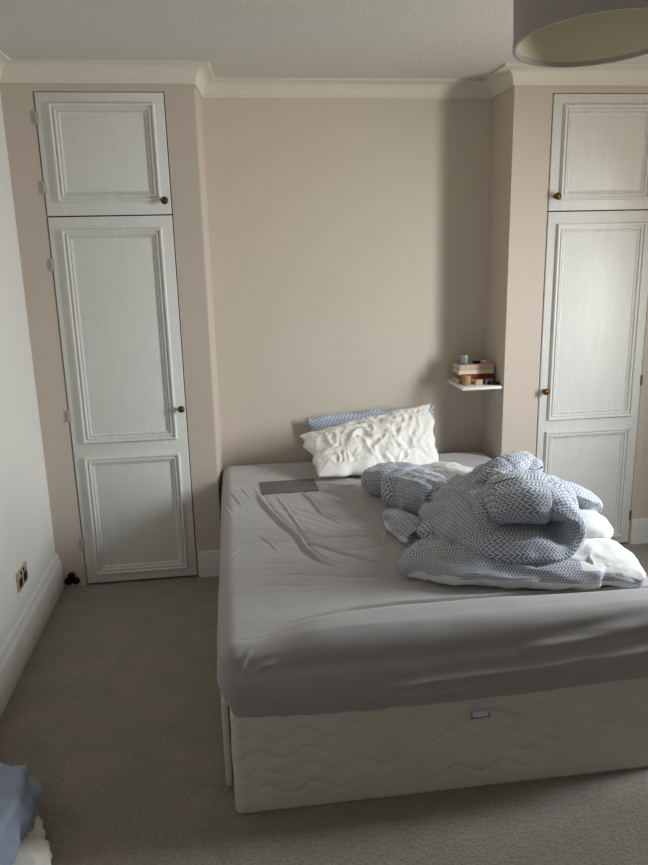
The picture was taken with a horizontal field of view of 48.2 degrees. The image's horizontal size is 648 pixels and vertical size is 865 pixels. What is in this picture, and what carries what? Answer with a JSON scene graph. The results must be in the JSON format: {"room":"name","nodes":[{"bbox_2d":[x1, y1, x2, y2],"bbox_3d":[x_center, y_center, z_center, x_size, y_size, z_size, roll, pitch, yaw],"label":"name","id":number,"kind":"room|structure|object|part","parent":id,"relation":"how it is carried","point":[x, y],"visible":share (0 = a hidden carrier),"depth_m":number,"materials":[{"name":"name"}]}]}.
{"room":"bedroom","nodes":[
{"label":"bedroom","id":0,"kind":"room"},
{"bbox_2d":[0,94,55,649],"bbox_3d":[-1.202,0.158,1.224,0.120,2.600,5.597,-3,14,-7],"label":"wall","id":1,"kind":"structure","parent":0,"point":[26,529],"depth_m":3.33,"materials":[{"name":"white paint"}]},
{"bbox_2d":[16,561,27,592],"bbox_3d":[-1.357,0.648,3.259,0.010,0.088,0.152,-3,14,-7],"label":"wall socket","id":2,"kind":"object","parent":1,"relation":"attached to","point":[22,574],"visible":1,"depth_m":3.24,"materials":[{"name":"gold metal"}]},
{"bbox_2d":[0,554,63,716],"bbox_3d":[-1.082,1.359,1.363,0.024,0.195,5.275,-3,14,-7],"label":"baseboard","id":3,"kind":"structure","parent":1,"relation":"attached to","point":[17,649],"depth_m":3.25,"materials":[{"name":"white paint"}]},
{"bbox_2d":[0,50,647,98],"bbox_3d":[0.757,-1.172,1.166,3.893,0.082,5.597,-3,14,-7],"label":"trim","id":4,"kind":"structure","parent":1,"relation":"attached to","point":[200,74],"depth_m":3.65,"materials":[{"name":"beige paint"}]},
{"bbox_2d":[0,83,222,586],"bbox_3d":[-1.036,-0.484,3.827,0.907,2.600,0.322,-3,14,-7],"label":"wall","id":5,"kind":"structure","parent":0,"point":[183,106],"depth_m":3.64,"materials":[{"name":"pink paint"}]},
{"bbox_2d":[64,572,79,584],"bbox_3d":[-1.364,0.791,3.917,0.080,0.072,0.014,-3,14,-7],"label":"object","id":6,"kind":"object","parent":5,"relation":"attached to","point":[71,578],"visible":1,"depth_m":3.91,"materials":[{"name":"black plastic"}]},
{"bbox_2d":[198,550,219,576],"bbox_3d":[-0.626,0.724,4.002,0.130,0.150,0.012,-3,14,-7],"label":"baseboard","id":7,"kind":"structure","parent":5,"relation":"attached to","point":[209,561],"depth_m":3.99,"materials":[{"name":"white paint"}]},
{"bbox_2d":[0,542,647,864],"bbox_3d":[0.818,1.361,1.787,4.193,0.100,5.897,-3,14,-7],"label":"floor","id":8,"kind":"structure","parent":0,"point":[114,709],"depth_m":2.40,"materials":[{"name":"grey carpet"}]},
{"bbox_2d":[0,762,41,864],"bbox_3d":[-1.004,1.152,2.072,0.311,0.248,0.606,-3,14,-7],"label":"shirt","id":9,"kind":"object","parent":8,"relation":"on","point":[20,793],"visible":0.93,"depth_m":2.11,"materials":[{"name":"fabric"}]},
{"bbox_2d":[13,816,52,864],"bbox_3d":[-0.841,1.249,2.003,0.221,0.084,0.540,-3,14,-7],"label":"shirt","id":10,"kind":"object","parent":8,"relation":"on","point":[33,849],"visible":0.56,"depth_m":2.10,"materials":[{"name":"white fabric"}]},
{"bbox_2d":[34,92,197,582],"bbox_3d":[-1.042,-0.420,3.810,0.600,2.483,0.360,-3,14,-7],"label":"wardrobe","id":11,"kind":"object","parent":8,"relation":"on","point":[106,186],"visible":1,"depth_m":3.64,"materials":[{"name":"white wood"}]},
{"bbox_3d":[-1.047,-1.327,3.463,0.588,0.551,0.025,-3,14,-7],"label":"door","id":12,"kind":"part","parent":11,"relation":"part of","materials":[{"name":"white paint"}]},
{"bbox_3d":[-1.037,-1.329,3.442,0.486,0.444,0.017,-3,14,-7],"label":"panel moulding","id":13,"kind":"part","parent":11,"relation":"part of","materials":[{"name":"white paint"}]},
{"bbox_3d":[-1.020,-0.473,3.651,0.480,1.072,0.017,-3,14,-7],"label":"panel moulding","id":14,"kind":"part","parent":11,"relation":"part of","materials":[{"name":"white paint"}]},
{"bbox_3d":[-1.018,-0.125,3.757,0.588,1.911,0.025,-3,14,-7],"label":"door","id":15,"kind":"part","parent":11,"relation":"part of","materials":[{"name":"white paint"}]},
{"bbox_3d":[-0.998,0.440,3.875,0.492,0.660,0.017,-3,14,-7],"label":"panel moulding","id":16,"kind":"part","parent":11,"relation":"part of","materials":[{"name":"white paint"}]},
{"bbox_3d":[-0.773,-1.125,3.512,0.037,0.037,0.045,-3,14,-7],"label":"knob","id":17,"kind":"part","parent":11,"relation":"part of","materials":[{"name":"brown metal"}]},
{"bbox_3d":[-0.741,-0.122,3.759,0.037,0.037,0.045,-3,14,-7],"label":"knob","id":18,"kind":"part","parent":11,"relation":"part of","materials":[{"name":"brown metal"}]},
{"bbox_2d":[221,677,647,813],"bbox_3d":[0.311,0.752,3.340,1.542,0.363,2.088,-3,14,-7],"label":"bed base","id":19,"kind":"object","parent":8,"relation":"on","point":[295,761],"visible":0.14,"depth_m":2.33,"materials":[{"name":"beige fabric"}]},
{"bbox_3d":[-0.372,0.913,2.775,0.022,0.315,0.880,-3,14,-7],"label":"drawer","id":20,"kind":"part","parent":19,"relation":"part of","materials":[{"name":"beige fabric"}]},
{"bbox_2d":[217,452,647,718],"bbox_3d":[0.324,0.496,3.284,1.581,0.325,2.161,-3,14,-7],"label":"fitted sheet","id":21,"kind":"object","parent":19,"relation":"on","point":[318,613],"visible":0.62,"depth_m":2.31,"materials":[{"name":"grey fabric"}]},
{"bbox_2d":[259,478,318,494],"bbox_3d":[-0.180,0.278,3.696,0.284,0.013,0.198,-4,14,-9],"label":"laptop","id":22,"kind":"object","parent":21,"relation":"on","point":[304,485],"visible":1,"depth_m":3.68,"materials":[{"name":"grey metal"}]},
{"bbox_2d":[299,404,438,476],"bbox_3d":[0.272,0.045,3.914,0.769,0.290,0.362,-4,14,-11],"label":"pillow","id":23,"kind":"object","parent":21,"relation":"on","point":[351,447],"visible":0.88,"depth_m":3.88,"materials":[{"name":"white fabric"}]},
{"bbox_2d":[306,405,437,452],"bbox_3d":[0.287,0.024,4.222,0.778,0.335,0.118,-3,14,-7],"label":"pillow","id":24,"kind":"object","parent":21,"relation":"on","point":[320,423],"visible":0.07,"depth_m":4.16,"materials":[{"name":"blue fabric"}]},
{"bbox_2d":[361,451,646,590],"bbox_3d":[0.660,0.228,3.059,0.914,0.356,1.392,-3,14,-7],"label":"duvet","id":25,"kind":"object","parent":21,"relation":"on","point":[504,522],"visible":1,"depth_m":2.59,"materials":[{"name":"blue fabric"}]},
{"bbox_2d":[536,94,647,542],"bbox_3d":[1.471,-0.556,4.116,0.608,2.483,0.360,-3,14,-7],"label":"wardrobe","id":26,"kind":"object","parent":8,"relation":"on","point":[595,291],"visible":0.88,"depth_m":3.93,"materials":[{"name":"white wood"}]},
{"bbox_3d":[1.223,-0.225,3.999,0.037,0.037,0.045,-3,14,-7],"label":"knob","id":27,"kind":"part","parent":26,"relation":"part of","materials":[{"name":"gold metal"}]},
{"bbox_3d":[1.208,-1.226,3.755,0.037,0.037,0.045,-3,14,-7],"label":"knob","id":28,"kind":"part","parent":26,"relation":"part of","materials":[{"name":"gold metal"}]},
{"bbox_3d":[1.505,0.307,4.180,0.506,0.669,0.017,-3,14,-7],"label":"panel moulding","id":29,"kind":"part","parent":26,"relation":"part of","materials":[{"name":"white paint"}]},
{"bbox_3d":[1.488,-0.595,3.960,0.502,1.062,0.017,-3,14,-7],"label":"panel moulding","id":30,"kind":"part","parent":26,"relation":"part of","materials":[{"name":"white paint"}]},
{"bbox_3d":[1.462,-1.454,3.770,0.596,0.567,0.025,-3,14,-7],"label":"door","id":31,"kind":"part","parent":26,"relation":"part of","materials":[{"name":"white paint"}]},
{"bbox_3d":[1.469,-1.450,3.750,0.496,0.466,0.017,-3,14,-7],"label":"panel moulding","id":32,"kind":"part","parent":26,"relation":"part of","materials":[{"name":"white paint"}]},
{"bbox_2d":[0,0,647,78],"bbox_3d":[0.755,-1.260,1.144,4.193,0.100,5.897,-3,14,-7],"label":"ceiling","id":33,"kind":"structure","parent":0,"point":[401,39],"depth_m":2.96,"materials":[{"name":"white paint"}]},
{"bbox_2d":[512,0,647,67],"bbox_3d":[0.651,-1.127,1.687,0.404,0.419,0.416,-4,14,-12],"label":"pendant lamp","id":34,"kind":"object","parent":33,"relation":"hanging from","point":[546,33],"visible":1,"depth_m":1.87,"materials":[{"name":"beige fabric"}]},
{"bbox_3d":[0.653,-1.053,1.705,0.400,0.240,0.400,-4,11,-7],"label":"lamp shade","id":35,"kind":"part","parent":34,"relation":"part of","materials":[{"name":"beige fabric"}]},
{"bbox_2d":[201,98,491,469],"bbox_3d":[0.416,-0.616,4.220,4.133,2.600,0.120,-3,14,-7],"label":"wall","id":36,"kind":"structure","parent":0,"point":[348,238],"depth_m":4.04,"materials":[{"name":"paint"}]},
{"bbox_2d":[482,85,647,543],"bbox_3d":[1.668,-0.631,4.156,1.423,2.600,0.322,-3,14,-7],"label":"wall","id":37,"kind":"structure","parent":0,"point":[521,119],"depth_m":3.91,"materials":[{"name":"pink paint"}]},
{"bbox_2d":[447,379,502,404],"bbox_3d":[0.858,-0.227,4.139,0.230,0.120,0.290,-3,14,-7],"label":"wall shelf","id":38,"kind":"object","parent":37,"relation":"attached to","point":[460,386],"visible":0.71,"depth_m":4.02,"materials":[{"name":"white wood"}]},
{"bbox_2d":[462,375,470,385],"bbox_3d":[0.795,-0.293,4.048,0.049,0.055,0.048,-3,14,-7],"label":"wooden cup","id":39,"kind":"object","parent":38,"relation":"on","point":[466,379],"visible":1,"depth_m":4.03,"materials":[{"name":"brown wood"}]},
{"bbox_2d":[452,376,492,383],"bbox_3d":[0.851,-0.306,4.158,0.200,0.026,0.140,-3,14,-7],"label":"book","id":40,"kind":"object","parent":38,"relation":"on","point":[456,379],"visible":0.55,"depth_m":4.10,"materials":[{"name":"brown paper"}]},
{"bbox_2d":[457,373,493,378],"bbox_3d":[0.865,-0.333,4.149,0.170,0.028,0.136,-4,14,-9],"label":"book","id":41,"kind":"object","parent":40,"relation":"on","point":[489,375],"visible":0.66,"depth_m":4.09,"materials":[{"name":"red paper"}]},
{"bbox_2d":[452,367,493,374],"bbox_3d":[0.852,-0.357,4.146,0.202,0.021,0.140,-3,14,-6],"label":"book","id":42,"kind":"object","parent":41,"relation":"on","point":[454,369],"visible":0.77,"depth_m":4.08,"materials":[{"name":"beige paper"}]},
{"bbox_2d":[453,361,493,370],"bbox_3d":[0.853,-0.383,4.139,0.200,0.030,0.136,-3,14,-7],"label":"book","id":43,"kind":"object","parent":42,"relation":"on","point":[470,366],"visible":0.95,"depth_m":4.08,"materials":[{"name":"beige paper"}]},
{"bbox_2d":[457,354,468,363],"bbox_3d":[0.789,-0.417,4.109,0.062,0.052,0.062,-3,14,-7],"label":"glass jar","id":44,"kind":"object","parent":43,"relation":"on","point":[462,358],"visible":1,"depth_m":4.08,"materials":[{"name":"grey"}]},
{"bbox_2d":[475,379,482,384],"bbox_3d":[0.864,-0.282,4.049,0.040,0.030,0.020,-3,14,-7],"label":"box","id":45,"kind":"object","parent":38,"relation":"on","point":[477,381],"visible":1,"depth_m":4.04,"materials":[{"name":"beige cardboard"}]},
{"bbox_2d":[483,376,487,384],"bbox_3d":[0.903,-0.291,4.049,0.026,0.046,0.026,-3,14,-7],"label":"bottle","id":46,"kind":"object","parent":38,"relation":"on","point":[485,380],"visible":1,"depth_m":4.04,"materials":[{"name":"grey"}]},
{"bbox_2d":[488,381,499,384],"bbox_3d":[0.947,-0.276,4.050,0.060,0.014,0.044,-3,14,-7],"label":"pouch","id":47,"kind":"object","parent":38,"relation":"on","point":[490,382],"visible":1,"depth_m":4.03,"materials":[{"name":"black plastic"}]},
{"bbox_2d":[629,518,647,543],"bbox_3d":[2.123,0.574,4.335,0.607,0.155,0.012,-3,14,-7],"label":"baseboard","id":48,"kind":"structure","parent":37,"relation":"attached to","point":[638,532],"depth_m":4.30,"materials":[{"name":"white paint"}]}
]}

